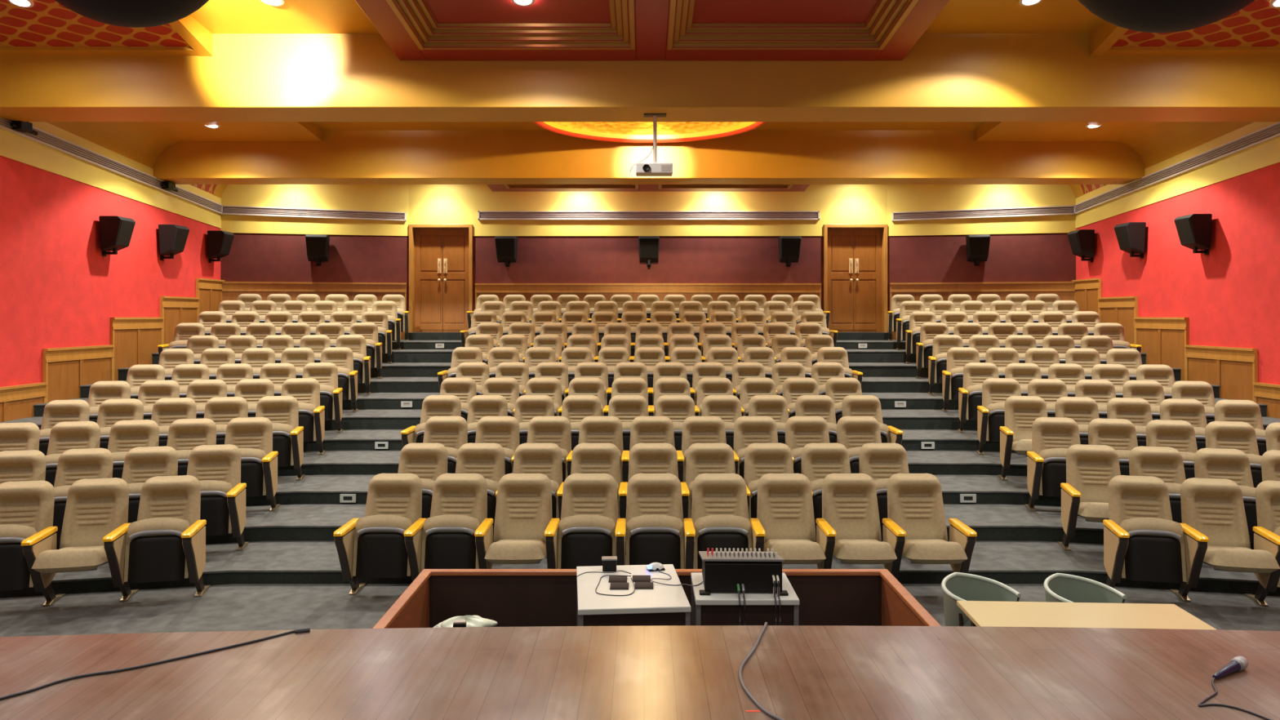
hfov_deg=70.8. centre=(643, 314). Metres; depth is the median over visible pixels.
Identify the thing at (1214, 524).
seat
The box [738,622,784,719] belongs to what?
cable
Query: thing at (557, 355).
seat cushion
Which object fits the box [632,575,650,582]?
pad
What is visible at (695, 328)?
seat cushion
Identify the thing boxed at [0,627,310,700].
cable
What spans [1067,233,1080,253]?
grille
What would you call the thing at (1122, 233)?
grille
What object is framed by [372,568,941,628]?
enclosure
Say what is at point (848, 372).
seat cushion
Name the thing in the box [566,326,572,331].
seat cushion
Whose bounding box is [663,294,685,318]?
seat
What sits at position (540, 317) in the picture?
seat
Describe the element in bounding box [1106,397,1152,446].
seat
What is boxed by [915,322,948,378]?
seat
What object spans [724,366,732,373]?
seat cushion
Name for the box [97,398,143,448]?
seat
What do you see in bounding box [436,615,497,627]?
plastic bag
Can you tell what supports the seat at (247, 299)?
on the floor at (288, 576)
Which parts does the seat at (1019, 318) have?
backrest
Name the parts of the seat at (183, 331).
armrest, backrest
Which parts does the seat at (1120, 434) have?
backrest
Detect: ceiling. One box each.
[0,0,323,198]
[190,0,1105,130]
[975,0,1279,198]
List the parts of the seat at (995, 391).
panel, armrest, backrest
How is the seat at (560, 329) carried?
on the floor at (288, 576)
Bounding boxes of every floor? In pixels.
[0,332,1279,636]
[0,625,1279,719]
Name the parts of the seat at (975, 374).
panel, armrest, backrest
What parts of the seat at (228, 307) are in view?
backrest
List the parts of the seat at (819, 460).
backrest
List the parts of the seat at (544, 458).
backrest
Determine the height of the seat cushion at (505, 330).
0.492 m
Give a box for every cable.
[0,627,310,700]
[577,570,631,576]
[595,574,635,595]
[650,571,703,586]
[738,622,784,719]
[1198,676,1271,719]
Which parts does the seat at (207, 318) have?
backrest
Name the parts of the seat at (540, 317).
backrest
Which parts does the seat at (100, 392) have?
backrest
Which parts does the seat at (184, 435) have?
backrest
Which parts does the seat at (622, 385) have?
armrest, backrest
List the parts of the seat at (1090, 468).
panel, armrest, backrest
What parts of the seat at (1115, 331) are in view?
backrest, armrest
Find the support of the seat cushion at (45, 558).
on the seat at (95, 508)
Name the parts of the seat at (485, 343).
backrest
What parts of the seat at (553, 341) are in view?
backrest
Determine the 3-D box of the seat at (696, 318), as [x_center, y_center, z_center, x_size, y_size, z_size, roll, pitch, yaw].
[0.905,0.411,16.529,0.596,0.958,0.698,0,0,0]
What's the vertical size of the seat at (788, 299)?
0.958 m
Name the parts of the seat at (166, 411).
backrest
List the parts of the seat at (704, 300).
backrest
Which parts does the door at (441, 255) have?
handle, handle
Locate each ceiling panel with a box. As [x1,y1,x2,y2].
[355,0,950,60]
[487,184,809,191]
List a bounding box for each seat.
[0,422,39,451]
[0,449,46,484]
[0,480,54,591]
[21,477,128,606]
[39,399,89,455]
[44,421,100,486]
[53,448,113,542]
[87,380,130,422]
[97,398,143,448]
[102,475,210,601]
[107,419,159,478]
[121,445,177,523]
[126,364,164,399]
[137,380,179,419]
[151,397,196,446]
[157,322,204,355]
[158,348,194,380]
[166,417,216,475]
[171,364,208,397]
[186,335,218,364]
[186,379,226,418]
[186,444,249,551]
[197,311,226,335]
[200,347,235,379]
[204,396,248,444]
[210,322,240,347]
[215,363,253,396]
[217,300,244,322]
[224,335,257,363]
[224,417,279,511]
[231,311,259,335]
[234,378,274,417]
[236,293,262,311]
[240,347,275,378]
[245,322,275,347]
[249,300,276,322]
[255,395,305,479]
[259,363,295,395]
[262,334,293,363]
[264,311,292,334]
[266,293,291,311]
[280,300,306,322]
[280,322,310,347]
[280,347,314,377]
[280,377,325,454]
[296,293,319,311]
[297,311,324,334]
[299,334,330,362]
[302,362,343,432]
[311,300,337,322]
[315,322,344,346]
[320,346,358,412]
[324,293,348,311]
[329,311,356,334]
[333,473,422,595]
[335,334,370,394]
[342,300,367,322]
[349,322,382,377]
[353,294,377,311]
[361,311,391,363]
[372,301,400,350]
[382,294,408,340]
[397,442,447,518]
[400,395,461,446]
[404,473,487,581]
[422,416,467,473]
[437,346,482,389]
[440,377,476,421]
[455,442,505,533]
[456,362,489,395]
[460,311,496,346]
[464,322,502,347]
[465,334,493,364]
[466,294,498,328]
[466,395,507,443]
[471,301,505,323]
[474,473,552,568]
[475,416,519,474]
[482,362,528,396]
[482,377,519,416]
[487,334,527,362]
[487,346,519,377]
[495,442,562,518]
[497,322,534,349]
[500,301,533,324]
[501,311,526,335]
[502,294,525,311]
[511,416,571,481]
[512,377,562,417]
[514,395,554,444]
[522,334,561,362]
[524,346,555,379]
[524,362,568,403]
[529,294,552,313]
[529,301,561,323]
[530,322,567,351]
[531,311,556,337]
[544,473,617,568]
[556,294,579,315]
[556,442,620,519]
[558,334,595,362]
[558,377,604,416]
[559,301,590,322]
[560,346,591,386]
[561,311,586,338]
[561,395,601,450]
[564,322,599,355]
[564,362,608,405]
[566,416,623,482]
[583,294,605,318]
[587,301,617,322]
[591,311,616,342]
[594,334,630,362]
[596,322,631,355]
[597,346,629,387]
[602,377,648,416]
[606,362,648,405]
[608,395,648,450]
[610,294,632,318]
[614,473,684,568]
[617,301,646,322]
[618,442,678,519]
[621,311,646,342]
[621,416,675,482]
[629,334,664,362]
[630,322,662,355]
[634,346,665,387]
[636,294,659,318]
[646,301,675,322]
[647,362,687,405]
[648,377,690,416]
[651,311,676,342]
[655,395,695,450]
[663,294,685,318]
[663,322,694,355]
[665,334,697,362]
[671,346,702,387]
[676,301,702,322]
[676,416,726,481]
[680,311,706,342]
[680,442,735,524]
[683,473,751,568]
[689,362,725,405]
[690,294,712,318]
[694,377,733,416]
[697,322,726,355]
[701,334,732,362]
[702,395,742,449]
[706,301,731,322]
[706,346,738,382]
[711,311,736,338]
[717,294,739,314]
[731,322,758,351]
[732,362,765,399]
[733,416,777,478]
[735,301,759,322]
[737,334,766,362]
[739,377,776,416]
[741,311,766,336]
[743,294,766,312]
[743,346,775,378]
[743,442,794,519]
[748,395,788,444]
[749,473,826,564]
[763,322,790,348]
[764,301,787,323]
[770,294,793,311]
[770,311,796,334]
[771,334,799,363]
[771,362,804,396]
[780,346,812,377]
[782,377,818,417]
[785,416,829,474]
[791,301,816,324]
[795,322,834,346]
[795,395,836,442]
[797,294,830,328]
[800,311,837,346]
[801,442,850,533]
[804,334,834,364]
[811,362,844,395]
[815,473,897,568]
[817,346,862,384]
[825,377,862,423]
[836,416,881,473]
[841,395,902,444]
[858,442,909,533]
[882,473,977,580]
[887,294,915,340]
[896,301,924,350]
[905,311,936,363]
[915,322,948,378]
[919,294,942,311]
[928,334,963,394]
[929,300,955,322]
[941,311,968,334]
[942,346,979,412]
[947,293,971,311]
[953,322,982,346]
[957,362,999,432]
[960,300,985,322]
[968,334,999,362]
[973,311,999,334]
[976,293,1000,311]
[976,377,1021,454]
[985,347,1019,377]
[987,322,1017,347]
[990,300,1016,322]
[997,395,1047,479]
[1004,334,1036,363]
[1004,363,1041,395]
[1005,293,1030,311]
[1005,311,1033,334]
[1021,300,1047,322]
[1022,322,1053,347]
[1024,378,1067,456]
[1024,417,1080,511]
[1025,347,1059,378]
[1035,293,1060,311]
[1038,311,1066,335]
[1042,335,1075,363]
[1048,363,1084,396]
[1052,300,1079,322]
[1054,396,1099,444]
[1057,322,1088,347]
[1057,444,1120,550]
[1065,347,1100,379]
[1071,311,1100,335]
[1075,379,1115,418]
[1080,335,1113,364]
[1088,417,1137,475]
[1091,364,1129,397]
[1093,322,1142,352]
[1102,475,1186,587]
[1106,348,1142,380]
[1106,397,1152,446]
[1122,380,1164,420]
[1128,445,1186,523]
[1136,364,1175,399]
[1145,419,1197,479]
[1160,398,1207,450]
[1169,477,1279,601]
[1171,380,1215,424]
[1193,448,1257,543]
[1204,421,1262,488]
[1213,399,1266,455]
[1244,480,1279,606]
[1261,449,1279,481]
[1265,422,1279,451]
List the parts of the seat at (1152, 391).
backrest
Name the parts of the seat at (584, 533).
armrest, panel, backrest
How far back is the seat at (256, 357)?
13.37 m
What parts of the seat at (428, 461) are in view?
backrest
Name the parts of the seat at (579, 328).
backrest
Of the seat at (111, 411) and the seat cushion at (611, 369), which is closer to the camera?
the seat at (111, 411)
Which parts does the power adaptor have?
lid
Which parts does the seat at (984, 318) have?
backrest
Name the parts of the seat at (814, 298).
backrest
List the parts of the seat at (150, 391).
backrest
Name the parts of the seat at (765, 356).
backrest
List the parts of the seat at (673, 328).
backrest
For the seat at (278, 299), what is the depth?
18.16 m
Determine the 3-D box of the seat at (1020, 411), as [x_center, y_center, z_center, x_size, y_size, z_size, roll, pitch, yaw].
[4.427,1.441,10.343,0.598,0.958,0.786,0,0,12]
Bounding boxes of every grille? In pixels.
[116,220,135,244]
[173,228,189,249]
[221,234,234,253]
[306,237,325,255]
[495,239,513,256]
[640,239,657,256]
[782,239,799,256]
[969,237,989,255]
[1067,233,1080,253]
[1114,226,1129,248]
[1174,217,1193,243]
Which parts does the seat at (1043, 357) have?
backrest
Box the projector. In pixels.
[629,113,672,176]
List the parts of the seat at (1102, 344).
backrest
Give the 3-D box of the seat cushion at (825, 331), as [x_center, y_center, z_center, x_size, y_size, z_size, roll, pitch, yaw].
[3.170,0.458,16.518,0.476,0.492,0.193,0,0,-1]
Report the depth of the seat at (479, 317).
16.73 m
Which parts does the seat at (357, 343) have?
backrest, armrest, panel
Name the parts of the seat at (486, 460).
backrest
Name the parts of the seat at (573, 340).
backrest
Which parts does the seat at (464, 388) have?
backrest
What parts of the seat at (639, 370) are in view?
armrest, backrest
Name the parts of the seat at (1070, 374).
backrest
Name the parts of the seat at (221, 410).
backrest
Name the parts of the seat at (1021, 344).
backrest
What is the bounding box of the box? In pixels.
[453,619,466,627]
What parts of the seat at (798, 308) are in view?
backrest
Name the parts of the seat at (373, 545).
armrest, panel, backrest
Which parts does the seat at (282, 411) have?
backrest, armrest, panel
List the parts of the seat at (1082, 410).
backrest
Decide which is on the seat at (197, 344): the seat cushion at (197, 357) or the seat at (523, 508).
the seat cushion at (197, 357)
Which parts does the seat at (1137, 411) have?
backrest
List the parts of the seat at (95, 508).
armrest, panel, backrest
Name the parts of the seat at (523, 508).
armrest, panel, backrest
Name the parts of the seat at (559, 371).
backrest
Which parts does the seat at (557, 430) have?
backrest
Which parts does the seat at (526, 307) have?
backrest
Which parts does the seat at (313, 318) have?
backrest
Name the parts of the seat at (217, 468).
backrest, armrest, panel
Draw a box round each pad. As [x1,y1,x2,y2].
[608,575,626,582]
[609,582,628,589]
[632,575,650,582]
[635,582,653,589]
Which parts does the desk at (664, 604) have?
leg, leg, modesty panel, leg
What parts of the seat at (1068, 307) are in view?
backrest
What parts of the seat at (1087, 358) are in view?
backrest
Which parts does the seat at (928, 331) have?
panel, backrest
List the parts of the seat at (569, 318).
backrest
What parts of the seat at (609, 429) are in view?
armrest, backrest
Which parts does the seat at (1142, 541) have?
panel, armrest, backrest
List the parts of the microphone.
handle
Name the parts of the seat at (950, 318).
backrest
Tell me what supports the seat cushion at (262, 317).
on the seat at (261, 307)
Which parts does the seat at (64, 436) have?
backrest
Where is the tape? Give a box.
[746,710,759,711]
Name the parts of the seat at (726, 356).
backrest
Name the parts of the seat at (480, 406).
backrest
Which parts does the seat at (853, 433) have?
backrest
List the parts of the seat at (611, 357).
backrest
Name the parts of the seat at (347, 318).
backrest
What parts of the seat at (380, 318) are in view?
backrest, panel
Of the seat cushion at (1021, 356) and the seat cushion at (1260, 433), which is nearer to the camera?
the seat cushion at (1260, 433)
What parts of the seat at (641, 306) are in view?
backrest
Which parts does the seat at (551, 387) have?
backrest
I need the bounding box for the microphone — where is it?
[1212,656,1248,679]
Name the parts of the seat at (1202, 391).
backrest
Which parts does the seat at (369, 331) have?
backrest, panel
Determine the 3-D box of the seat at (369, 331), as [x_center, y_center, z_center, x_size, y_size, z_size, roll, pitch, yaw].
[-4.822,0.611,15.412,0.644,0.958,0.686,0,0,-12]
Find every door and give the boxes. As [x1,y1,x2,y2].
[408,224,472,332]
[823,224,887,332]
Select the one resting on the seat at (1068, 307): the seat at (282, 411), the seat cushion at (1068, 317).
the seat cushion at (1068, 317)
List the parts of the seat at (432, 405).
armrest, panel, backrest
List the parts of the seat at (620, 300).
backrest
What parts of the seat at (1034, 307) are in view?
backrest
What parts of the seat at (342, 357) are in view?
backrest, armrest, panel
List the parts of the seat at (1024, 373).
backrest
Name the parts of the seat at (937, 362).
panel, armrest, backrest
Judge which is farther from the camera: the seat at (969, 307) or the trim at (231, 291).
the trim at (231, 291)
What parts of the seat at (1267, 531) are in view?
panel, armrest, backrest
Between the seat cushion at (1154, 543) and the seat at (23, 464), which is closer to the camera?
the seat cushion at (1154, 543)
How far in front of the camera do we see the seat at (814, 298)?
18.74 m
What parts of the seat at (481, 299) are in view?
backrest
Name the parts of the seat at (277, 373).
backrest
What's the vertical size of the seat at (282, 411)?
0.958 m
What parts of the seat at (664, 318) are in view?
backrest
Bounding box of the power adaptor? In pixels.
[601,555,617,571]
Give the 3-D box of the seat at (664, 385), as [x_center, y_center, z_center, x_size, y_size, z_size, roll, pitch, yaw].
[0.345,1.301,11.499,0.596,0.958,0.698,0,0,0]
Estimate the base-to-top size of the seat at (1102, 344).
0.958 m
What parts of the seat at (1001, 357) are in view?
backrest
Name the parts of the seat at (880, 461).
backrest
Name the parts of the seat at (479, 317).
backrest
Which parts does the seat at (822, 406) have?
backrest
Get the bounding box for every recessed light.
[7,0,34,7]
[203,124,220,128]
[261,0,284,5]
[511,0,534,6]
[1018,0,1042,6]
[1085,124,1102,128]
[1269,0,1279,7]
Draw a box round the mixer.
[698,547,788,625]
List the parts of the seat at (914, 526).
panel, armrest, backrest, panel, armrest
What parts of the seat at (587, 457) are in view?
armrest, backrest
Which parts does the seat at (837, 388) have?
backrest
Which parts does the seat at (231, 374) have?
backrest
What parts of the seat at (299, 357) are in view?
backrest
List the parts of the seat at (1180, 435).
backrest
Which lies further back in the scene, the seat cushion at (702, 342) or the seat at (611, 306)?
the seat at (611, 306)
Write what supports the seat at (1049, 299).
on the floor at (288, 576)
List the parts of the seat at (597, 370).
backrest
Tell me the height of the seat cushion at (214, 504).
0.492 m
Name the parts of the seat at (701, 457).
armrest, backrest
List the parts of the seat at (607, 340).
backrest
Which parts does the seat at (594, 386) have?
backrest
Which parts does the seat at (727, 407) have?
backrest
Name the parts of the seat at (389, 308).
backrest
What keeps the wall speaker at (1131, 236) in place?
attached to the wall at (1229, 295)
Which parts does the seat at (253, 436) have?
backrest, armrest, panel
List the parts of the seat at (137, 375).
backrest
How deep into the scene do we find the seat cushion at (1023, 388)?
12.22 m
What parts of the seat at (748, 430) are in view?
armrest, backrest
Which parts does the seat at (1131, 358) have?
backrest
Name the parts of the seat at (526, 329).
backrest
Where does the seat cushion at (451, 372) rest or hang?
on the seat at (460, 354)
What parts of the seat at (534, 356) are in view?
backrest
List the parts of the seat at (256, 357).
backrest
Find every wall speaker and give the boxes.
[98,215,135,256]
[158,224,189,260]
[207,230,234,262]
[305,234,329,266]
[494,235,517,266]
[638,235,659,266]
[777,235,801,266]
[965,234,990,266]
[1067,229,1094,262]
[1114,222,1146,258]
[1173,213,1212,255]
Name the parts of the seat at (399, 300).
backrest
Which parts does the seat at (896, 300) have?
backrest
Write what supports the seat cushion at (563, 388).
on the seat at (559, 371)
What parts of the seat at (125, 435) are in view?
backrest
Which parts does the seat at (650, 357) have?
backrest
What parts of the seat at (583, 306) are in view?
backrest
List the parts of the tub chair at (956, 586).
leg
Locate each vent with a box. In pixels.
[0,117,222,213]
[221,204,406,221]
[477,210,819,219]
[661,164,671,171]
[892,204,1075,221]
[1074,121,1279,213]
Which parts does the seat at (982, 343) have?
backrest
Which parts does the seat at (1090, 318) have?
backrest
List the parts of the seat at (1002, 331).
backrest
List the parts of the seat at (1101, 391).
backrest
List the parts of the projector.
mounting plate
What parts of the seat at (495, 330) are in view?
backrest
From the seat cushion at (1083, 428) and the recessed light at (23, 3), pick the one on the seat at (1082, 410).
the seat cushion at (1083, 428)
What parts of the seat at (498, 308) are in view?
backrest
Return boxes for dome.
[54,0,208,27]
[532,121,766,142]
[1077,0,1255,32]
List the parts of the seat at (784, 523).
panel, armrest, backrest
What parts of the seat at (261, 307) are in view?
backrest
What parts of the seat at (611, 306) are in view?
backrest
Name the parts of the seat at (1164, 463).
backrest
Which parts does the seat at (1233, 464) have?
backrest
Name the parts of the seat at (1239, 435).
backrest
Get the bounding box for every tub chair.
[941,572,1021,626]
[1043,573,1126,603]
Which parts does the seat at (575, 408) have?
backrest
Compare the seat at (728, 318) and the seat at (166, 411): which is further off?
the seat at (728, 318)
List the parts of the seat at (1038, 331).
backrest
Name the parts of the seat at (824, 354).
backrest, armrest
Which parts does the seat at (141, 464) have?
backrest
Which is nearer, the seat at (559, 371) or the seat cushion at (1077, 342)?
the seat at (559, 371)
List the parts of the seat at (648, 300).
backrest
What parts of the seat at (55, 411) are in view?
backrest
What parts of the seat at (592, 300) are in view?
backrest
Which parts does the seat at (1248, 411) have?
backrest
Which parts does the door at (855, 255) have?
handle, handle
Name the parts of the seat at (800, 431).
backrest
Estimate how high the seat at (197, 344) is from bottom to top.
0.958 m
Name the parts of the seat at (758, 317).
backrest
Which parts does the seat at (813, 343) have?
backrest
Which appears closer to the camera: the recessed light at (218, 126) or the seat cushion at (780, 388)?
the seat cushion at (780, 388)
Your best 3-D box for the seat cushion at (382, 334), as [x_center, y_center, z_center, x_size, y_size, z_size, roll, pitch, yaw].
[-4.927,0.458,16.407,0.476,0.492,0.193,0,0,-13]
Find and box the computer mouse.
[646,562,665,571]
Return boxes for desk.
[576,564,690,626]
[690,572,799,625]
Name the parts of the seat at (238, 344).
backrest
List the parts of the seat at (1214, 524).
panel, armrest, backrest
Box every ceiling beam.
[0,33,1279,121]
[153,130,1145,184]
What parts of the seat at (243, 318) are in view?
backrest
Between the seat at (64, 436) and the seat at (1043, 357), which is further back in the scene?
the seat at (1043, 357)
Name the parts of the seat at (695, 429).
armrest, backrest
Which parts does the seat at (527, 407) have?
backrest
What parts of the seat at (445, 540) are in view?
armrest, panel, backrest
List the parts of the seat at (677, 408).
backrest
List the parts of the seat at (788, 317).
backrest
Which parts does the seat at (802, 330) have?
backrest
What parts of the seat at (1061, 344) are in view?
backrest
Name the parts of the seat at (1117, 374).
backrest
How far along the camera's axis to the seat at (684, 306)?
17.76 m
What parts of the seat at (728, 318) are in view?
backrest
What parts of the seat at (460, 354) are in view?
armrest, panel, backrest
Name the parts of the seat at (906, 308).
panel, backrest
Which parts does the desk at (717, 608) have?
leg, leg, modesty panel, leg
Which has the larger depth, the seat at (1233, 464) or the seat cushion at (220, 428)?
the seat cushion at (220, 428)
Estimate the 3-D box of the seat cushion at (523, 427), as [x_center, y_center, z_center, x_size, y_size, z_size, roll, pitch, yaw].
[-1.310,1.488,10.482,0.476,0.492,0.193,0,0,0]
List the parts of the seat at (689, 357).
backrest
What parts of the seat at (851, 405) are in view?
backrest, panel, armrest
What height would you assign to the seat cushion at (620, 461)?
0.492 m
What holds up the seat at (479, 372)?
on the floor at (288, 576)
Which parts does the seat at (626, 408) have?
backrest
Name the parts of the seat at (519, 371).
backrest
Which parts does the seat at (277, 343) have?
backrest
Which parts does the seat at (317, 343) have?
backrest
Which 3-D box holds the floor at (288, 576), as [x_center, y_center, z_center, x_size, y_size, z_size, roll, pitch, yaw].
[0.090,1.502,8.900,17.860,2.256,21.800,0,0,0]
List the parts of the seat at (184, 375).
backrest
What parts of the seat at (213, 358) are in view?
backrest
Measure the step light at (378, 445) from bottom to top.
0.090 m
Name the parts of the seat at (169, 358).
backrest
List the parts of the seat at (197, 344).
backrest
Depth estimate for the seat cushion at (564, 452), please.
9.42 m
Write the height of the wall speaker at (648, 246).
0.630 m
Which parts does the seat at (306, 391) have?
backrest, armrest, panel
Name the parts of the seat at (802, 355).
backrest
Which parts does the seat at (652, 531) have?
armrest, panel, backrest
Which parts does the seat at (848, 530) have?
panel, armrest, backrest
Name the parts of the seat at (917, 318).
panel, backrest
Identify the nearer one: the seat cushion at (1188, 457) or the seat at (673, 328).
the seat cushion at (1188, 457)
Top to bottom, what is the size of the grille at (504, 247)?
0.360 m
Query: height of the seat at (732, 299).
0.958 m
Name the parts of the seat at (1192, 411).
backrest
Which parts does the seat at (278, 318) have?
backrest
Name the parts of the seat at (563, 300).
backrest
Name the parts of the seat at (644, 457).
armrest, backrest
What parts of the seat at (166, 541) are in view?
armrest, panel, backrest, armrest, panel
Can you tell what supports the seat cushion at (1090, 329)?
on the seat at (1090, 318)
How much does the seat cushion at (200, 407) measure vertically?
0.492 m
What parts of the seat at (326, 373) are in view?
backrest, armrest, panel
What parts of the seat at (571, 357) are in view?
backrest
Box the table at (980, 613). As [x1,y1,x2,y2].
[956,600,1215,629]
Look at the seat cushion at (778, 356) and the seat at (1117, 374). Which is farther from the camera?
the seat cushion at (778, 356)
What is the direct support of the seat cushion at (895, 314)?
on the seat at (896, 300)
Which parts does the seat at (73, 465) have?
backrest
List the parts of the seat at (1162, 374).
backrest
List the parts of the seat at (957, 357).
panel, armrest, backrest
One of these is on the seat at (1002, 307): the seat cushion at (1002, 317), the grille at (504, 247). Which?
the seat cushion at (1002, 317)
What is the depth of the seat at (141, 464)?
8.45 m
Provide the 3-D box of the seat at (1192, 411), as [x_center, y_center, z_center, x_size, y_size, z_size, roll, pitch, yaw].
[6.077,1.441,10.023,0.596,0.958,0.698,0,0,12]
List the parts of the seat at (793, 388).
backrest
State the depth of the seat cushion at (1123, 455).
9.18 m
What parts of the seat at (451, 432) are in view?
backrest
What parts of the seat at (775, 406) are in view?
backrest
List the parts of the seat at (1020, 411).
panel, armrest, backrest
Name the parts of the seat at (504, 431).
backrest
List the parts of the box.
lid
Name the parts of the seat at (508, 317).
backrest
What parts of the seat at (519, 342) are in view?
backrest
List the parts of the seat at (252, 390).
backrest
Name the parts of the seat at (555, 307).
backrest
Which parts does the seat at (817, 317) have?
backrest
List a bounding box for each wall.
[0,121,221,386]
[220,184,1076,332]
[1075,121,1279,384]
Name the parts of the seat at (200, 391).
backrest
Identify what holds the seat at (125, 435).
on the floor at (288, 576)
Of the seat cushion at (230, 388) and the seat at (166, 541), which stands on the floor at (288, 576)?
the seat at (166, 541)
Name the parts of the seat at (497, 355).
backrest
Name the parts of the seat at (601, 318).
backrest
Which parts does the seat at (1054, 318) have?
backrest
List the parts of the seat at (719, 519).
panel, armrest, panel, backrest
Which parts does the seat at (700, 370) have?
armrest, backrest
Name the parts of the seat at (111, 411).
backrest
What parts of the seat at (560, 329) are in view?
backrest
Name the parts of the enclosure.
panel, panel, panel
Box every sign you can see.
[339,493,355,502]
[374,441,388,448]
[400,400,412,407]
[435,343,444,347]
[857,343,866,347]
[894,400,906,407]
[920,441,934,448]
[960,493,976,502]
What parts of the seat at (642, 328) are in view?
backrest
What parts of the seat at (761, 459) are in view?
armrest, backrest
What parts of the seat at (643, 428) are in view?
armrest, backrest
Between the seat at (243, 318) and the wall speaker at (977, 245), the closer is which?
the seat at (243, 318)
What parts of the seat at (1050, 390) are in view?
backrest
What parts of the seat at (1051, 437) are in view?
panel, armrest, backrest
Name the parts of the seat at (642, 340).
backrest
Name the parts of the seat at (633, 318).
backrest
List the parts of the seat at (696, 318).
backrest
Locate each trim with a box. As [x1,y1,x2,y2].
[0,382,48,422]
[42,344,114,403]
[110,317,164,381]
[160,296,199,344]
[195,278,224,315]
[221,281,406,339]
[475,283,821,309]
[889,281,1075,339]
[1071,278,1101,313]
[1097,296,1137,344]
[1133,317,1189,380]
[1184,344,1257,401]
[1252,382,1279,418]
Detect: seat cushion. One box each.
[0,524,36,587]
[31,545,107,573]
[40,428,51,441]
[44,453,62,468]
[53,484,71,502]
[89,406,99,417]
[100,426,111,439]
[111,451,128,466]
[123,517,190,582]
[128,482,144,498]
[130,386,139,394]
[143,404,153,417]
[158,425,169,438]
[164,368,173,378]
[168,340,187,348]
[176,449,191,463]
[179,386,187,393]
[194,354,201,363]
[195,404,205,415]
[199,480,232,533]
[204,327,211,332]
[208,368,217,377]
[215,424,226,436]
[218,339,226,345]
[226,315,232,322]
[226,385,235,395]
[235,353,241,359]
[238,448,266,495]
[240,327,246,332]
[247,403,257,414]
[252,368,261,373]
[256,339,262,345]
[259,315,265,322]
[271,422,293,465]
[274,385,282,391]
[275,326,281,334]
[275,353,281,362]
[292,315,297,322]
[293,339,300,347]
[295,367,303,377]
[297,402,315,440]
[310,326,315,334]
[314,352,320,359]
[320,384,334,419]
[324,315,330,322]
[329,339,336,345]
[337,367,351,399]
[343,326,350,334]
[352,352,364,383]
[352,514,412,576]
[356,315,361,322]
[365,339,376,367]
[377,326,386,353]
[387,315,395,340]
[396,307,404,331]
[413,422,425,442]
[420,478,435,493]
[421,514,479,571]
[444,446,458,460]
[446,367,457,377]
[460,401,468,413]
[467,326,476,336]
[467,422,477,434]
[473,307,481,313]
[475,384,483,395]
[482,352,488,363]
[484,539,546,564]
[485,479,497,497]
[488,366,497,376]
[493,339,499,346]
[496,315,501,323]
[502,326,508,334]
[502,447,514,473]
[507,402,515,415]
[519,353,524,362]
[519,384,525,395]
[519,422,528,434]
[527,339,532,347]
[528,366,536,376]
[534,326,541,331]
[550,480,559,518]
[554,403,559,416]
[555,353,559,362]
[557,514,615,568]
[560,448,568,478]
[561,385,566,398]
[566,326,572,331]
[568,366,575,373]
[570,422,580,434]
[589,307,594,311]
[595,340,597,355]
[598,326,604,331]
[600,404,603,416]
[604,386,607,405]
[607,366,614,372]
[616,481,619,518]
[618,449,622,482]
[621,422,631,434]
[626,514,684,568]
[630,326,635,331]
[646,366,654,372]
[662,326,667,331]
[672,422,683,434]
[683,448,687,481]
[685,366,693,372]
[688,480,693,518]
[693,326,699,331]
[693,514,751,568]
[694,386,697,405]
[698,403,702,416]
[701,340,703,355]
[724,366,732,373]
[724,422,734,434]
[725,326,731,331]
[734,385,740,396]
[737,447,746,475]
[739,353,743,362]
[742,403,748,416]
[747,479,759,519]
[757,326,763,331]
[764,366,772,376]
[764,538,826,564]
[766,339,771,346]
[774,353,780,363]
[775,384,782,395]
[775,422,785,434]
[787,402,795,414]
[789,326,795,332]
[791,447,803,463]
[795,315,800,324]
[800,339,805,346]
[804,366,811,376]
[810,478,823,496]
[811,352,817,362]
[817,384,825,394]
[821,326,830,335]
[826,422,836,434]
[833,539,897,564]
[834,401,842,413]
[843,367,853,377]
[847,446,861,460]
[873,478,888,493]
[879,422,889,442]
[892,307,899,331]
[901,315,910,340]
[902,538,967,564]
[911,326,920,353]
[922,339,933,367]
[934,352,946,383]
[935,315,941,322]
[947,326,954,334]
[949,367,963,399]
[962,339,968,344]
[966,384,982,419]
[967,315,973,322]
[978,352,986,359]
[982,326,988,334]
[986,402,1004,440]
[997,367,1005,377]
[999,339,1005,347]
[1000,315,1005,322]
[1011,439,1031,454]
[1016,326,1022,334]
[1017,353,1025,362]
[1020,385,1027,391]
[1032,315,1038,322]
[1035,339,1043,345]
[1038,448,1068,495]
[1040,368,1048,373]
[1045,403,1055,414]
[1051,327,1057,332]
[1058,353,1065,359]
[1065,315,1071,322]
[1066,385,1075,395]
[1074,339,1080,345]
[1077,424,1088,436]
[1077,502,1109,522]
[1083,368,1092,377]
[1087,327,1093,332]
[1097,404,1106,415]
[1099,354,1106,363]
[1112,340,1130,348]
[1114,386,1123,393]
[1115,449,1130,463]
[1120,517,1186,582]
[1127,368,1136,378]
[1134,425,1146,438]
[1150,404,1159,417]
[1162,386,1171,394]
[1164,482,1181,498]
[1178,451,1195,466]
[1193,426,1205,439]
[1203,545,1279,573]
[1204,406,1214,417]
[1238,484,1255,502]
[1244,453,1262,468]
[1254,428,1265,441]
[1273,526,1279,586]
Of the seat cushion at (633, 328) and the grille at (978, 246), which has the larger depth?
the grille at (978, 246)
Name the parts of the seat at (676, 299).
backrest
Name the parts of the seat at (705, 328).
backrest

